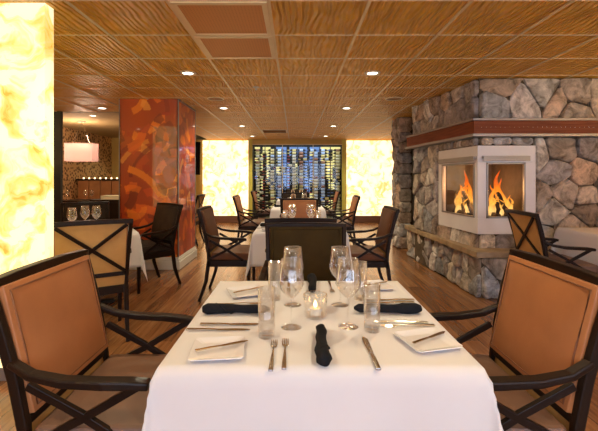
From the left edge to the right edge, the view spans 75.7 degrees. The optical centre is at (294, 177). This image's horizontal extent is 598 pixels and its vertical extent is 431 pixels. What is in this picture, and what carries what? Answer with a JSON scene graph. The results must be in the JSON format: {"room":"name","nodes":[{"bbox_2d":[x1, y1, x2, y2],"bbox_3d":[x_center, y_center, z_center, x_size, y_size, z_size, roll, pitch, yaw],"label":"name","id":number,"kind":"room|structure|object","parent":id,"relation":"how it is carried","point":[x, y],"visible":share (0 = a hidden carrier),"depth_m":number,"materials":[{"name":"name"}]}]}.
{"room":"restaurant","nodes":[
{"label":"restaurant","id":0,"kind":"room"},
{"bbox_2d":[0,3,53,380],"bbox_3d":[-2.300,0.086,2.460,1.460,2.369,0.100,0,0,0],"label":"wall","id":1,"kind":"structure","parent":0,"point":[26,29],"depth_m":2.42,"materials":[{"name":"yellow stone"}]},
{"bbox_2d":[63,127,111,212],"bbox_3d":[-6.125,-0.030,5.200,0.150,2.600,15.600,0,0,0],"label":"wall","id":2,"kind":"structure","parent":0,"point":[72,171],"depth_m":11.01,"materials":[{"name":"paper"}]},
{"bbox_2d":[63,112,118,137],"bbox_3d":[-4.325,-1.370,9.700,3.650,0.080,6.600,0,0,0],"label":"ceiling","id":3,"kind":"structure","parent":0,"point":[106,124],"depth_m":9.23,"materials":[{"name":"beige paint"}]},
{"bbox_2d":[64,120,97,161],"bbox_3d":[-4.990,-0.860,9.000,0.650,0.940,0.280,0,0,0],"label":"drum chandelier","id":4,"kind":"object","parent":3,"relation":"hanging from","point":[73,152],"visible":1,"depth_m":8.86,"materials":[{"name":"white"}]},
{"bbox_2d":[112,138,118,178],"bbox_3d":[-4.475,-0.030,12.775,3.150,2.600,0.150,0,0,0],"label":"wall","id":5,"kind":"structure","parent":0,"point":[115,141],"depth_m":12.70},
{"bbox_2d":[119,99,196,269],"bbox_3d":[-2.030,0.086,5.800,0.870,2.369,0.950,0,0,0],"label":"pillar","id":6,"kind":"structure","parent":0,"point":[157,137],"depth_m":5.35,"materials":[{"name":"red and orange painted mural"},{"name":"metal"}]},
{"bbox_2d":[196,135,206,139],"bbox_3d":[-2.890,-0.030,11.800,0.120,2.600,1.800,0,0,0],"label":"wall","id":7,"kind":"structure","parent":0,"point":[197,136],"depth_m":11.41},
{"bbox_2d":[196,140,341,205],"bbox_3d":[1.125,0.085,11.060,8.150,2.370,0.120,0,0,0],"label":"wall","id":8,"kind":"structure","parent":0,"point":[199,178],"depth_m":11.00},
{"bbox_2d":[196,142,200,174],"bbox_3d":[-2.800,-0.562,10.950,0.240,0.936,0.036,0,0,0],"label":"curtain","id":9,"kind":"object","parent":8,"relation":"hanging from","point":[198,144],"visible":0.57,"depth_m":10.95,"materials":[{"name":"black fabric"}]},
{"bbox_2d":[203,140,248,215],"bbox_3d":[-1.966,0.003,10.957,1.307,2.135,0.085,0,0,0],"label":"wall panel","id":10,"kind":"object","parent":8,"relation":"attached to","point":[225,162],"visible":0.89,"depth_m":10.92,"materials":[{"name":"glass"}]},
{"bbox_2d":[249,139,251,215],"bbox_3d":[-1.262,-0.015,10.985,0.095,2.169,0.030,0,0,0],"label":"trim","id":11,"kind":"structure","parent":8,"relation":"attached to","point":[250,140],"depth_m":10.97,"materials":[{"name":"brown wood"}]},
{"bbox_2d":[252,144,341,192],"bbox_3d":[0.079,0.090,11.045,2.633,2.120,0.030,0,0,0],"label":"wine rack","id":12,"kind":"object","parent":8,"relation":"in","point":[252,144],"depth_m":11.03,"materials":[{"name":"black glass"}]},
{"bbox_2d":[215,216,379,222],"bbox_3d":[0.125,1.170,10.965,6.150,0.200,0.070,0,0,0],"label":"baseboard","id":13,"kind":"structure","parent":8,"relation":"attached to","point":[219,219],"depth_m":10.93,"materials":[{"name":"brown wood"}]},
{"bbox_2d":[342,139,345,215],"bbox_3d":[1.393,-0.015,10.985,0.105,2.169,0.030,0,0,0],"label":"trim","id":14,"kind":"structure","parent":8,"relation":"attached to","point":[343,140],"depth_m":10.97,"materials":[{"name":"brown wood"}]},
{"bbox_2d":[346,140,393,215],"bbox_3d":[2.279,0.003,10.957,1.662,2.135,0.085,0,0,0],"label":"wall panel","id":15,"kind":"object","parent":8,"relation":"attached to","point":[369,163],"visible":0.82,"depth_m":10.92,"materials":[{"name":"yellow stone"}]},
{"bbox_2d":[252,145,342,217],"bbox_3d":[0.080,0.085,11.535,2.840,2.370,0.830,0,0,0],"label":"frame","id":16,"kind":"structure","parent":0,"point":[252,145],"depth_m":11.85,"materials":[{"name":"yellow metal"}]},
{"bbox_2d":[255,147,339,215],"bbox_3d":[0.080,0.110,11.810,2.620,2.120,0.020,0,0,0],"label":"light panel","id":17,"kind":"object","parent":16,"relation":"attached to","point":[261,148],"visible":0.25,"depth_m":11.80,"materials":[{"name":"glass"},{"name":"metal"}]},
{"bbox_2d":[0,1,597,139],"bbox_3d":[-0.425,-1.140,4.650,11.250,0.080,14.500,0,0,0],"label":"ceiling","id":18,"kind":"structure","parent":0,"point":[305,97],"depth_m":3.51,"materials":[{"name":"wood"}]},
{"bbox_2d":[180,71,195,75],"bbox_3d":[-1.120,-1.098,4.030,0.170,0.012,0.170,0,0,0],"label":"recessed light","id":19,"kind":"object","parent":18,"relation":"in","point":[188,73],"visible":1,"depth_m":4.02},
{"bbox_2d":[207,97,223,100],"bbox_3d":[-1.100,-1.096,5.330,0.240,0.010,0.240,0,0,0],"label":"ceiling speaker","id":20,"kind":"object","parent":18,"relation":"attached to","point":[208,98],"visible":1,"depth_m":5.30},
{"bbox_2d":[170,1,271,35],"bbox_3d":[-0.478,-1.095,2.671,0.604,0.013,0.558,0,0,0],"label":"ceiling vent","id":21,"kind":"object","parent":18,"relation":"in","point":[202,18],"visible":1,"depth_m":2.62,"materials":[{"name":"metal"}]},
{"bbox_2d":[194,36,275,58],"bbox_3d":[-0.478,-1.095,3.249,0.604,0.013,0.558,0,0,0],"label":"ceiling vent","id":22,"kind":"object","parent":18,"relation":"in","point":[215,47],"visible":0.97,"depth_m":3.21,"materials":[{"name":"metal"}]},
{"bbox_2d":[261,130,287,132],"bbox_3d":[-0.478,-1.093,9.030,0.604,0.015,0.560,0,0,0],"label":"ceiling vent","id":23,"kind":"object","parent":18,"relation":"in","point":[263,131],"visible":0.96,"depth_m":9.02,"materials":[{"name":"metal"}]},
{"bbox_2d":[0,0,597,138],"bbox_3d":[-0.425,-1.097,4.140,11.250,0.010,13.480,0,0,0],"label":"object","id":24,"kind":"structure","parent":18,"relation":"attached to","point":[65,1],"depth_m":3.35,"materials":[{"name":"metal"}]},
{"bbox_2d":[364,71,380,75],"bbox_3d":[0.810,-1.098,4.030,0.170,0.012,0.170,0,0,0],"label":"recessed light","id":25,"kind":"object","parent":18,"relation":"in","point":[369,73],"visible":1,"depth_m":4.02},
{"bbox_2d":[385,97,402,100],"bbox_3d":[1.370,-1.096,5.330,0.240,0.010,0.240,0,0,0],"label":"ceiling speaker","id":26,"kind":"object","parent":18,"relation":"attached to","point":[388,98],"visible":1,"depth_m":5.30},
{"bbox_2d":[0,223,597,430],"bbox_3d":[-0.425,1.320,5.100,11.650,0.100,15.800,0,0,0],"label":"floor","id":27,"kind":"structure","parent":0,"point":[433,291],"depth_m":4.09,"materials":[{"name":"brown wood"}]},
{"bbox_2d":[54,111,62,221],"bbox_3d":[-3.920,-0.030,6.370,0.120,2.600,0.060,0,0,0],"label":"trim","id":28,"kind":"structure","parent":27,"relation":"on","point":[58,116],"depth_m":6.34,"materials":[{"name":"black wood"}]},
{"bbox_2d":[63,199,92,201],"bbox_3d":[-4.900,0.895,9.200,1.100,0.750,0.800,0,0,0],"label":"dining table","id":29,"kind":"object","parent":27,"relation":"on","point":[70,200],"visible":0.15,"depth_m":8.90,"materials":[{"name":"brown wood"}]},
{"bbox_2d":[60,201,109,221],"bbox_3d":[-2.603,0.792,4.812,0.600,0.962,0.568,0,0,-31],"label":"dining chair","id":30,"kind":"object","parent":27,"relation":"on","point":[72,207],"visible":0.3,"depth_m":4.97,"materials":[{"name":"brown wood"}]},
{"bbox_2d":[54,219,132,341],"bbox_3d":[-1.637,0.792,3.078,0.600,0.962,0.568,0,0,-31],"label":"dining chair","id":31,"kind":"object","parent":27,"relation":"on","point":[107,242],"visible":0.48,"depth_m":2.94,"materials":[{"name":"brown wood"}]},
{"bbox_2d":[0,249,193,430],"bbox_3d":[-0.684,0.792,1.440,0.568,0.962,0.600,0,0,0],"label":"dining chair","id":32,"kind":"object","parent":27,"relation":"on","point":[60,373],"visible":0.84,"depth_m":1.31,"materials":[{"name":"orange leather"}]},
{"bbox_2d":[76,179,118,198],"bbox_3d":[-4.750,0.647,10.490,2.560,1.245,0.980,0,0,0],"label":"banquette","id":33,"kind":"object","parent":27,"relation":"on","point":[100,187],"visible":0.2,"depth_m":10.60,"materials":[{"name":"brown wood"}]},
{"bbox_2d":[89,199,118,218],"bbox_3d":[-3.075,0.825,6.918,0.990,0.890,0.505,0,0,0],"label":"base cabinet","id":34,"kind":"object","parent":27,"relation":"on","point":[114,204],"visible":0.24,"depth_m":6.68,"materials":[{"name":"brown wood"}]},
{"bbox_2d":[89,199,118,201],"bbox_3d":[-3.075,0.395,6.925,0.990,0.030,0.490,0,0,0],"label":"countertop","id":35,"kind":"structure","parent":34,"relation":"on","point":[94,200],"depth_m":6.68,"materials":[{"name":"brown wood"}]},
{"bbox_2d":[101,198,118,199],"bbox_3d":[-3.250,0.368,6.860,0.320,0.024,0.240,0,0,0],"label":"linens","id":36,"kind":"object","parent":35,"relation":"on","point":[101,198],"visible":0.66,"depth_m":6.74,"materials":[{"name":"beige fabric"}]},
{"bbox_3d":[-3.250,0.344,6.860,0.320,0.024,0.240,0,0,0],"label":"linens","id":37,"kind":"object","parent":36,"relation":"on","visible":0},
{"bbox_2d":[100,195,118,196],"bbox_3d":[-3.250,0.319,6.860,0.320,0.024,0.240,0,0,0],"label":"linens","id":38,"kind":"object","parent":37,"relation":"on","point":[101,195],"visible":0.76,"depth_m":6.75,"materials":[{"name":"beige fabric"}]},
{"bbox_2d":[100,297,114,303],"bbox_3d":[-2.100,0.897,3.820,0.882,0.745,0.882,0,0,-31],"label":"chair","id":39,"kind":"object","parent":27,"relation":"on","point":[106,300],"visible":0.14,"depth_m":3.91,"materials":[{"name":"white fabric"},{"name":"wood"}]},
{"bbox_2d":[129,229,147,280],"bbox_3d":[-2.103,0.750,3.819,1.040,0.461,1.047,0,0,-31],"label":"tablecloth","id":40,"kind":"object","parent":39,"relation":"on","point":[136,257],"visible":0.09,"depth_m":3.65,"materials":[{"name":"fabric"}]},
{"bbox_2d":[133,203,182,293],"bbox_3d":[-1.724,0.792,4.582,0.600,0.962,0.568,0,0,42],"label":"dining chair","id":41,"kind":"object","parent":27,"relation":"on","point":[161,243],"visible":0.81,"depth_m":4.56,"materials":[{"name":"brown wood"}]},
{"bbox_2d":[196,194,205,245],"bbox_3d":[-2.056,0.792,7.400,0.568,0.962,0.600,0,0,0],"label":"dining chair","id":42,"kind":"object","parent":27,"relation":"on","point":[199,198],"visible":0.32,"depth_m":7.42,"materials":[{"name":"brown wood"}]},
{"bbox_2d":[196,205,254,301],"bbox_3d":[-0.734,0.792,4.200,0.568,0.962,0.600,0,0,0],"label":"dining chair","id":43,"kind":"object","parent":27,"relation":"on","point":[229,255],"visible":0.9,"depth_m":3.94,"materials":[{"name":"brown wood"}]},
{"bbox_2d":[232,195,264,241],"bbox_3d":[-0.814,0.792,6.950,0.568,0.962,0.600,0,0,0],"label":"dining chair","id":44,"kind":"object","parent":27,"relation":"on","point":[252,223],"visible":0.81,"depth_m":6.70,"materials":[{"name":"brown wood"}]},
{"bbox_2d":[251,191,273,230],"bbox_3d":[-0.774,0.792,9.350,0.568,0.962,0.600,0,0,0],"label":"dining chair","id":45,"kind":"object","parent":27,"relation":"on","point":[266,213],"visible":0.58,"depth_m":9.10,"materials":[{"name":"brown wood"}]},
{"bbox_2d":[282,193,307,197],"bbox_3d":[0.000,0.792,7.834,0.600,0.962,0.568,0,0,0],"label":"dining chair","id":46,"kind":"object","parent":27,"relation":"on","point":[284,195],"visible":0.16,"depth_m":8.04,"materials":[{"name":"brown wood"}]},
{"bbox_2d":[286,189,305,192],"bbox_3d":[0.030,0.792,10.284,0.600,0.962,0.568,0,0,0],"label":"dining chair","id":47,"kind":"object","parent":27,"relation":"on","point":[288,190],"visible":0.17,"depth_m":10.50,"materials":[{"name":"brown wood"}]},
{"bbox_2d":[279,198,315,216],"bbox_3d":[0.050,0.792,6.196,0.600,0.962,0.568,0,0,0],"label":"dining chair","id":48,"kind":"object","parent":27,"relation":"on","point":[280,198],"visible":0.07,"depth_m":5.92,"materials":[{"name":"brown wood"}]},
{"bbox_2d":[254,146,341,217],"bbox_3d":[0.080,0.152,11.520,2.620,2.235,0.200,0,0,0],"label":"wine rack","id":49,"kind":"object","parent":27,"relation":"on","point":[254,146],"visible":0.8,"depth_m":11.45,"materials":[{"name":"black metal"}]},
{"bbox_2d":[280,198,318,217],"bbox_3d":[0.070,0.792,5.564,0.600,0.962,0.568,0,0,0],"label":"dining chair","id":50,"kind":"object","parent":27,"relation":"on","point":[301,204],"visible":0.3,"depth_m":5.75,"materials":[{"name":"brown leather"}]},
{"bbox_2d":[265,218,336,251],"bbox_3d":[0.045,0.792,3.266,0.600,0.962,0.568,0,0,0],"label":"dining chair","id":51,"kind":"object","parent":27,"relation":"on","point":[267,220],"visible":0.14,"depth_m":2.99,"materials":[{"name":"brown wood"}]},
{"bbox_2d":[258,222,356,280],"bbox_3d":[0.075,0.792,2.434,0.600,0.962,0.568,0,0,0],"label":"dining chair","id":52,"kind":"object","parent":27,"relation":"on","point":[316,240],"visible":0.37,"depth_m":2.61,"materials":[{"name":"black leather"}]},
{"bbox_2d":[318,191,339,217],"bbox_3d":[0.794,0.792,9.350,0.568,0.962,0.600,0,0,0],"label":"dining chair","id":53,"kind":"object","parent":27,"relation":"on","point":[337,193],"visible":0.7,"depth_m":9.10,"materials":[{"name":"brown wood"}]},
{"bbox_2d":[328,195,360,244],"bbox_3d":[0.854,0.792,6.900,0.568,0.962,0.600,0,0,0],"label":"dining chair","id":54,"kind":"object","parent":27,"relation":"on","point":[356,198],"visible":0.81,"depth_m":6.65,"materials":[{"name":"brown wood"}]},
{"bbox_2d":[346,205,399,280],"bbox_3d":[0.784,0.792,4.160,0.568,0.962,0.600,0,0,0],"label":"dining chair","id":55,"kind":"object","parent":27,"relation":"on","point":[377,256],"visible":0.75,"depth_m":3.91,"materials":[{"name":"brown wood"}]},
{"bbox_2d":[391,117,411,247],"bbox_3d":[1.968,0.085,7.107,0.303,2.370,0.486,0,0,0],"label":"stone pier","id":56,"kind":"object","parent":27,"relation":"on","point":[401,126],"visible":0.88,"depth_m":6.92,"materials":[{"name":"grey stone"}]},
{"bbox_2d":[405,78,597,298],"bbox_3d":[3.443,0.085,5.165,3.493,2.370,2.338,0,0,0],"label":"stone fireplace","id":57,"kind":"object","parent":27,"relation":"on","point":[483,148],"visible":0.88,"depth_m":4.22,"materials":[{"name":"grey stone"}]},
{"bbox_2d":[438,156,476,163],"bbox_3d":[1.930,-0.212,4.620,0.047,0.055,0.820,0,0,-6],"label":"hood","id":58,"kind":"object","parent":57,"relation":"attached to","point":[449,159],"depth_m":4.56,"materials":[{"name":"metal"}]},
{"bbox_2d":[482,156,529,160],"bbox_3d":[2.292,-0.212,4.184,0.505,0.055,0.047,0,0,0],"label":"hood","id":59,"kind":"object","parent":57,"relation":"attached to","point":[484,158],"depth_m":4.16,"materials":[{"name":"metal"}]},
{"bbox_2d":[430,249,597,430],"bbox_3d":[0.719,0.792,1.440,0.568,0.962,0.600,0,0,0],"label":"dining chair","id":60,"kind":"object","parent":27,"relation":"on","point":[541,364],"visible":0.7,"depth_m":1.32,"materials":[{"name":"orange leather"}]},
{"bbox_2d":[505,209,597,272],"bbox_3d":[2.416,0.792,3.666,0.568,0.962,0.600,0,0,4],"label":"dining chair","id":61,"kind":"object","parent":27,"relation":"on","point":[526,227],"visible":0.47,"depth_m":3.53,"materials":[{"name":"brown wood"}]},
{"bbox_3d":[0.070,0.897,1.497,0.888,0.745,0.888,0,0,0],"label":"dining table","id":62,"kind":"object","parent":27,"relation":"on","visible":0},
{"bbox_2d":[142,281,502,430],"bbox_3d":[0.073,0.750,1.498,1.047,0.461,1.053,0,0,0],"label":"tablecloth","id":63,"kind":"object","parent":62,"relation":"on","point":[412,390],"visible":0.71,"depth_m":1.04,"materials":[{"name":"fabric"}]},
{"bbox_2d":[187,336,244,360],"bbox_3d":[-0.230,0.512,1.152,0.156,0.012,0.156,0,0,-6],"label":"bread plate","id":64,"kind":"object","parent":63,"relation":"on","point":[235,351],"visible":0.97,"depth_m":1.15,"materials":[{"name":"ceramic"}]},
{"bbox_2d":[195,340,247,351],"bbox_3d":[-0.218,0.503,1.159,0.163,0.004,0.014,0,0,-26],"label":"table knife","id":65,"kind":"object","parent":64,"relation":"on","point":[242,341],"visible":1,"depth_m":1.15,"materials":[{"name":"metal"}]},
{"bbox_2d":[186,328,249,330],"bbox_3d":[-0.261,0.515,1.313,0.217,0.006,0.018,0,0,0],"label":"table knife","id":66,"kind":"object","parent":63,"relation":"on","point":[187,329],"visible":1,"depth_m":1.31,"materials":[{"name":"metal"}]},
{"bbox_2d":[200,322,257,324],"bbox_3d":[-0.226,0.515,1.361,0.217,0.006,0.018,0,0,0],"label":"table knife","id":67,"kind":"object","parent":63,"relation":"on","point":[206,323],"visible":0.95,"depth_m":1.36,"materials":[{"name":"metal"}]},
{"bbox_2d":[202,303,269,313],"bbox_3d":[-0.226,0.500,1.474,0.257,0.039,0.049,0,0,0],"label":"rolled napkin","id":68,"kind":"object","parent":63,"relation":"on","point":[209,308],"visible":0.95,"depth_m":1.46,"materials":[{"name":"black fabric"}]},
{"bbox_2d":[224,302,262,303],"bbox_3d":[-0.229,0.515,1.582,0.192,0.006,0.021,0,0,-5],"label":"fork","id":69,"kind":"object","parent":63,"relation":"on","point":[241,302],"visible":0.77,"depth_m":1.58,"materials":[{"name":"metal"}]},
{"bbox_2d":[226,285,266,297],"bbox_3d":[-0.220,0.512,1.732,0.156,0.012,0.156,0,0,-20],"label":"bread plate","id":70,"kind":"object","parent":63,"relation":"on","point":[253,292],"visible":0.93,"depth_m":1.75,"materials":[{"name":"ceramic"}]},
{"bbox_2d":[233,286,262,292],"bbox_3d":[-0.208,0.503,1.739,0.163,0.004,0.014,0,0,-40],"label":"table knife","id":71,"kind":"object","parent":70,"relation":"on","point":[260,286],"visible":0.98,"depth_m":1.73,"materials":[{"name":"metal"}]},
{"bbox_2d":[258,286,274,339],"bbox_3d":[-0.093,0.440,1.262,0.057,0.160,0.057,0,0,0],"label":"tumbler","id":72,"kind":"object","parent":63,"relation":"on","point":[259,289],"visible":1,"depth_m":1.25,"materials":[{"name":"clear glass"}]},
{"bbox_2d":[268,339,277,370],"bbox_3d":[-0.065,0.515,1.128,0.021,0.006,0.192,0,0,0],"label":"fork","id":73,"kind":"object","parent":63,"relation":"on","point":[271,365],"visible":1,"depth_m":1.11,"materials":[{"name":"metal"}]},
{"bbox_2d":[268,260,280,300],"bbox_3d":[-0.087,0.440,1.650,0.057,0.160,0.057,0,0,0],"label":"tumbler","id":74,"kind":"object","parent":63,"relation":"on","point":[277,298],"visible":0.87,"depth_m":1.64,"materials":[{"name":"clear glass"}]},
{"bbox_2d":[281,338,288,369],"bbox_3d":[-0.030,0.515,1.138,0.021,0.006,0.192,0,0,0],"label":"fork","id":75,"kind":"object","parent":63,"relation":"on","point":[284,344],"visible":1,"depth_m":1.11,"materials":[{"name":"metal"}]},
{"bbox_2d":[287,281,290,294],"bbox_3d":[-0.029,0.515,1.803,0.018,0.006,0.217,0,0,0],"label":"table knife","id":76,"kind":"object","parent":63,"relation":"on","point":[288,282],"visible":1,"depth_m":1.80,"materials":[{"name":"metal"}]},
{"bbox_2d":[278,258,303,330],"bbox_3d":[-0.013,0.402,1.344,0.091,0.236,0.091,0,0,32],"label":"wine glass","id":77,"kind":"object","parent":63,"relation":"on","point":[300,261],"visible":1,"depth_m":1.33,"materials":[{"name":"clear glass"}]},
{"bbox_2d":[278,258,303,298],"bbox_3d":[-0.013,0.352,1.344,0.091,0.138,0.091,0,0,32],"label":"bowl","id":78,"kind":"object","parent":77,"relation":"on","point":[300,261],"depth_m":1.33,"materials":[{"name":"clear glass"}]},
{"bbox_2d":[282,246,303,307],"bbox_3d":[-0.009,0.402,1.580,0.091,0.236,0.091,0,0,19],"label":"wine glass","id":79,"kind":"object","parent":63,"relation":"on","point":[300,304],"visible":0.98,"depth_m":1.57,"materials":[{"name":"clear glass"}]},
{"bbox_2d":[282,246,303,280],"bbox_3d":[-0.009,0.352,1.580,0.091,0.138,0.091,0,0,19],"label":"bowl","id":80,"kind":"object","parent":79,"relation":"on","point":[285,246],"depth_m":1.57,"materials":[{"name":"clear glass"}]},
{"bbox_2d":[307,273,316,292],"bbox_3d":[0.084,0.500,1.837,0.049,0.039,0.257,0,0,0],"label":"rolled napkin","id":81,"kind":"object","parent":63,"relation":"on","point":[312,279],"visible":0.99,"depth_m":1.81,"materials":[{"name":"black fabric"}]},
{"bbox_2d":[303,290,326,319],"bbox_3d":[0.076,0.477,1.442,0.090,0.085,0.091,0,0,0],"label":"candle holder","id":82,"kind":"object","parent":63,"relation":"on","point":[315,310],"visible":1,"depth_m":1.43,"materials":[{"name":"clear glass"}]},
{"bbox_2d":[309,300,320,314],"bbox_3d":[0.076,0.481,1.442,0.044,0.052,0.044,0,0,0],"label":"candle","id":83,"kind":"object","parent":82,"relation":"on","point":[313,310],"depth_m":1.43,"materials":[{"name":"wax"}]},
{"bbox_2d":[314,324,331,366],"bbox_3d":[0.080,0.500,1.171,0.049,0.039,0.257,0,0,0],"label":"rolled napkin","id":84,"kind":"object","parent":63,"relation":"on","point":[323,356],"visible":1,"depth_m":1.10,"materials":[{"name":"black fabric"}]},
{"bbox_2d":[329,246,350,307],"bbox_3d":[0.185,0.402,1.580,0.091,0.236,0.091,0,0,-41],"label":"wine glass","id":85,"kind":"object","parent":63,"relation":"on","point":[334,304],"visible":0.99,"depth_m":1.57,"materials":[{"name":"clear glass"}]},
{"bbox_2d":[329,246,350,280],"bbox_3d":[0.185,0.352,1.580,0.091,0.138,0.091,0,0,-41],"label":"bowl","id":86,"kind":"object","parent":85,"relation":"on","point":[332,246],"depth_m":1.57,"materials":[{"name":"clear glass"}]},
{"bbox_2d":[335,257,360,329],"bbox_3d":[0.187,0.402,1.350,0.091,0.236,0.091,0,0,34],"label":"wine glass","id":87,"kind":"object","parent":63,"relation":"on","point":[357,260],"visible":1,"depth_m":1.34,"materials":[{"name":"clear glass"}]},
{"bbox_2d":[335,257,360,298],"bbox_3d":[0.187,0.352,1.350,0.091,0.138,0.091,0,0,34],"label":"bowl","id":88,"kind":"object","parent":87,"relation":"on","point":[357,260],"depth_m":1.34,"materials":[{"name":"clear glass"}]},
{"bbox_2d":[354,260,366,300],"bbox_3d":[0.280,0.440,1.650,0.057,0.160,0.057,0,0,0],"label":"tumbler","id":89,"kind":"object","parent":63,"relation":"on","point":[356,297],"visible":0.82,"depth_m":1.64,"materials":[{"name":"clear glass"}]},
{"bbox_2d":[362,337,380,369],"bbox_3d":[0.224,0.515,1.146,0.018,0.006,0.217,0,0,0],"label":"table knife","id":90,"kind":"object","parent":63,"relation":"on","point":[365,340],"visible":1,"depth_m":1.13,"materials":[{"name":"metal"}]},
{"bbox_2d":[363,281,380,333],"bbox_3d":[0.262,0.440,1.310,0.057,0.160,0.057,0,0,0],"label":"tumbler","id":91,"kind":"object","parent":63,"relation":"on","point":[364,283],"visible":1,"depth_m":1.29,"materials":[{"name":"clear glass"}]},
{"bbox_2d":[353,280,393,290],"bbox_3d":[0.370,0.512,1.827,0.156,0.012,0.156,0,0,-11],"label":"bread plate","id":92,"kind":"object","parent":63,"relation":"on","point":[384,286],"visible":0.79,"depth_m":1.84,"materials":[{"name":"ceramic"}]},
{"bbox_2d":[354,302,421,313],"bbox_3d":[0.355,0.500,1.477,0.257,0.039,0.049,0,0,0],"label":"rolled napkin","id":93,"kind":"object","parent":63,"relation":"on","point":[402,308],"visible":0.92,"depth_m":1.46,"materials":[{"name":"black fabric"}]},
{"bbox_2d":[362,301,414,302],"bbox_3d":[0.386,0.515,1.596,0.217,0.006,0.018,0,0,0],"label":"table knife","id":94,"kind":"object","parent":63,"relation":"on","point":[391,301],"visible":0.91,"depth_m":1.59,"materials":[{"name":"metal"}]},
{"bbox_2d":[367,298,414,300],"bbox_3d":[0.396,0.515,1.631,0.217,0.006,0.018,0,0,0],"label":"table knife","id":95,"kind":"object","parent":63,"relation":"on","point":[402,299],"visible":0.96,"depth_m":1.62,"materials":[{"name":"metal"}]},
{"bbox_2d":[373,319,427,323],"bbox_3d":[0.379,0.515,1.382,0.192,0.006,0.021,0,0,4],"label":"fork","id":96,"kind":"object","parent":63,"relation":"on","point":[381,321],"visible":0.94,"depth_m":1.38,"materials":[{"name":"metal"}]},
{"bbox_2d":[380,324,434,326],"bbox_3d":[0.394,0.515,1.347,0.192,0.006,0.021,0,0,-3],"label":"fork","id":97,"kind":"object","parent":63,"relation":"on","point":[382,325],"visible":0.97,"depth_m":1.34,"materials":[{"name":"metal"}]},
{"bbox_2d":[394,328,462,352],"bbox_3d":[0.415,0.512,1.212,0.156,0.012,0.156,0,0,-14],"label":"bread plate","id":98,"kind":"object","parent":63,"relation":"on","point":[440,342],"visible":0.98,"depth_m":1.21,"materials":[{"name":"ceramic"}]},
{"bbox_2d":[412,331,444,343],"bbox_3d":[0.427,0.503,1.219,0.163,0.004,0.014,0,0,-34],"label":"table knife","id":99,"kind":"object","parent":98,"relation":"on","point":[441,332],"visible":1,"depth_m":1.21,"materials":[{"name":"metal"}]},
{"bbox_3d":[0.050,0.897,4.140,0.888,0.745,0.888,0,0,0],"label":"dining table","id":100,"kind":"object","parent":27,"relation":"on","visible":0},
{"bbox_2d":[245,222,353,278],"bbox_3d":[0.047,0.750,4.139,1.047,0.461,1.053,0,0,0],"label":"tablecloth","id":101,"kind":"object","parent":100,"relation":"on","point":[257,254],"visible":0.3,"depth_m":3.68,"materials":[{"name":"fabric"}]},
{"bbox_3d":[0.050,0.897,6.920,0.888,0.745,0.888,0,0,0],"label":"dining table","id":102,"kind":"object","parent":27,"relation":"on","visible":0},
{"bbox_2d":[270,206,326,217],"bbox_3d":[0.051,0.750,6.919,1.047,0.461,1.053,0,0,0],"label":"tablecloth","id":103,"kind":"object","parent":102,"relation":"on","point":[275,212],"visible":0.27,"depth_m":6.46,"materials":[{"name":"fabric"}]},
{"bbox_3d":[3.200,0.897,3.600,0.882,0.745,0.882,0,0,0],"label":"dining table","id":104,"kind":"object","parent":27,"relation":"on","visible":0},
{"bbox_2d":[551,227,597,264],"bbox_3d":[3.202,0.750,3.598,1.041,0.461,1.046,0,0,0],"label":"tablecloth","id":105,"kind":"object","parent":104,"relation":"on","point":[567,236],"visible":0.69,"depth_m":3.77,"materials":[{"name":"fabric"}]},
{"bbox_3d":[3.850,0.085,7.075,2.700,2.370,0.150,0,0,0],"label":"wall","id":106,"kind":"structure","parent":0,"visible":0},
{"bbox_2d":[412,122,414,224],"bbox_3d":[2.330,0.085,7.050,0.340,2.370,0.300,0,0,0],"label":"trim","id":107,"kind":"structure","parent":106,"relation":"attached to","point":[413,195],"depth_m":7.08,"materials":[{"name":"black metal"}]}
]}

